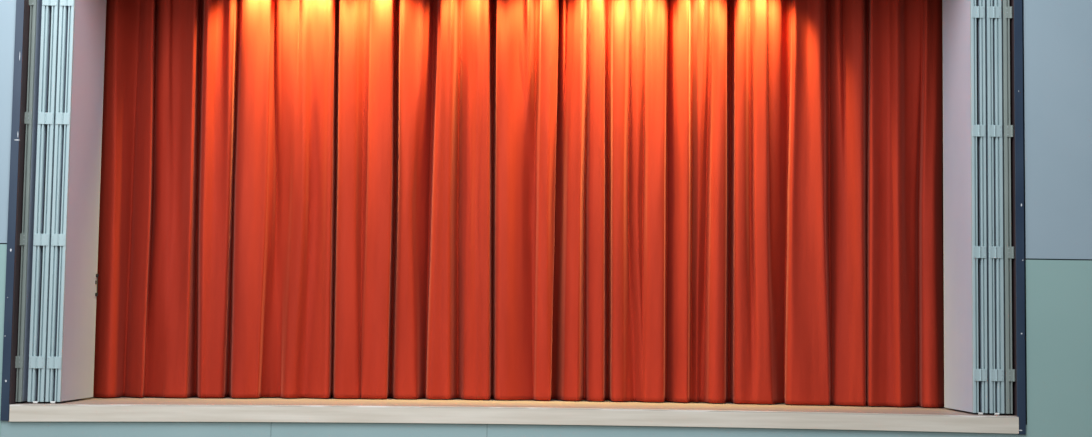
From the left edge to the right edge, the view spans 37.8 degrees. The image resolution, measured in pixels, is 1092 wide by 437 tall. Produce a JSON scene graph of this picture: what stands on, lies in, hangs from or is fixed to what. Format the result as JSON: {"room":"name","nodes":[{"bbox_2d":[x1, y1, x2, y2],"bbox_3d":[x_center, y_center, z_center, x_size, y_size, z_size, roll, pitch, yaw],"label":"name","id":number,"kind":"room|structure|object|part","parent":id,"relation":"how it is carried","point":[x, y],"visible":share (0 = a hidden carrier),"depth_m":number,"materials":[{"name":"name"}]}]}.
{"room":"auditorium","nodes":[
{"label":"auditorium","id":0,"kind":"room"},
{"bbox_2d":[10,396,1016,416],"bbox_3d":[-0.197,1.331,11.455,6.340,0.086,2.988,1,-4,0],"label":"floor","id":1,"kind":"structure","parent":0,"point":[123,400],"depth_m":10.47,"materials":[{"name":"beige wood"}]},
{"bbox_2d":[15,0,106,403],"bbox_3d":[-3.204,-0.319,10.571,0.320,3.046,0.760,1,-4,0],"label":"door","id":2,"kind":"structure","parent":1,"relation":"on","point":[59,237],"depth_m":10.26,"materials":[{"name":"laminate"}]},
{"bbox_3d":[-3.325,-0.285,10.579,0.037,2.955,0.706,1,-4,0],"label":"panel","id":3,"kind":"part","parent":2,"relation":"part of","materials":[{"name":"grey metal"}]},
{"bbox_3d":[-3.245,-0.285,10.579,0.040,2.954,0.706,1,-4,0],"label":"panel","id":4,"kind":"part","parent":2,"relation":"part of","materials":[{"name":"grey metal"}]},
{"bbox_3d":[-3.185,-0.285,10.579,0.040,2.953,0.706,1,-4,0],"label":"panel","id":5,"kind":"part","parent":2,"relation":"part of","materials":[{"name":"grey metal"}]},
{"bbox_3d":[-3.132,-0.284,10.579,0.040,2.953,0.706,1,-4,0],"label":"panel","id":6,"kind":"part","parent":2,"relation":"part of","materials":[{"name":"grey metal"}]},
{"bbox_3d":[-3.078,-0.284,10.579,0.038,2.952,0.706,1,-4,0],"label":"panel","id":7,"kind":"part","parent":2,"relation":"part of","materials":[{"name":"white paint"}]},
{"bbox_2d":[9,405,1018,433],"bbox_3d":[-0.200,1.243,9.948,6.291,0.130,0.029,1,-4,0],"label":"stage front edge","id":8,"kind":"object","parent":1,"relation":"attached to","point":[17,413],"visible":1,"depth_m":9.93,"materials":[{"name":"beige paint"}]},
{"bbox_2d":[942,0,1014,414],"bbox_3d":[2.859,-0.243,10.566,0.267,3.037,0.749,1,-4,0],"label":"door","id":9,"kind":"structure","parent":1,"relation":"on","point":[979,375],"depth_m":10.25,"materials":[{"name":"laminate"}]},
{"bbox_3d":[2.744,-0.210,10.573,0.036,2.944,0.706,1,-4,0],"label":"panel","id":10,"kind":"part","parent":9,"relation":"part of","materials":[{"name":"white paint"}]},
{"bbox_3d":[2.800,-0.209,10.573,0.032,2.944,0.706,1,-4,0],"label":"panel","id":11,"kind":"part","parent":9,"relation":"part of","materials":[{"name":"grey metal"}]},
{"bbox_3d":[2.850,-0.208,10.573,0.034,2.945,0.706,1,-4,0],"label":"panel","id":12,"kind":"part","parent":9,"relation":"part of","materials":[{"name":"grey metal"}]},
{"bbox_3d":[2.902,-0.207,10.573,0.041,2.946,0.706,1,-4,0],"label":"panel","id":13,"kind":"part","parent":9,"relation":"part of","materials":[{"name":"grey metal"}]},
{"bbox_3d":[2.957,-0.206,10.573,0.041,2.946,0.706,1,-4,0],"label":"panel","id":14,"kind":"part","parent":9,"relation":"part of","materials":[{"name":"grey metal"}]},
{"bbox_2d":[0,0,1091,436],"bbox_3d":[-0.172,-0.444,10.134,13.000,5.500,0.120,1,-4,0],"label":"wall","id":15,"kind":"structure","parent":0,"point":[1057,34],"depth_m":10.01,"materials":[{"name":"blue paint"}]},
{"bbox_2d":[0,0,29,420],"bbox_3d":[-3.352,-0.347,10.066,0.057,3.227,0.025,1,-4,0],"label":"trim","id":16,"kind":"structure","parent":15,"relation":"attached to","point":[20,4],"depth_m":10.04,"materials":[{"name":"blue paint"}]},
{"bbox_2d":[1003,0,1026,433],"bbox_3d":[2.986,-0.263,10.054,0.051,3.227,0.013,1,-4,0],"label":"trim","id":17,"kind":"structure","parent":15,"relation":"attached to","point":[1018,37],"depth_m":10.03,"materials":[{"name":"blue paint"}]},
{"bbox_3d":[-0.163,-1.840,10.656,6.392,0.080,0.960,1,-4,0],"label":"trim","id":18,"kind":"structure","parent":0,"visible":0},
{"bbox_2d":[93,0,558,399],"bbox_3d":[-1.525,-0.241,11.119,3.197,2.996,0.318,1,-4,0],"label":"stage curtain","id":19,"kind":"object","parent":18,"relation":"hanging from","point":[299,198],"visible":0.98,"depth_m":11.05,"materials":[{"name":"red fabric"}]},
{"bbox_2d":[551,0,943,406],"bbox_3d":[1.387,-0.206,11.120,2.816,2.988,0.300,1,-4,1],"label":"stage curtain","id":20,"kind":"object","parent":18,"relation":"hanging from","point":[749,193],"visible":0.99,"depth_m":11.05,"materials":[{"name":"red fabric"}]}
]}

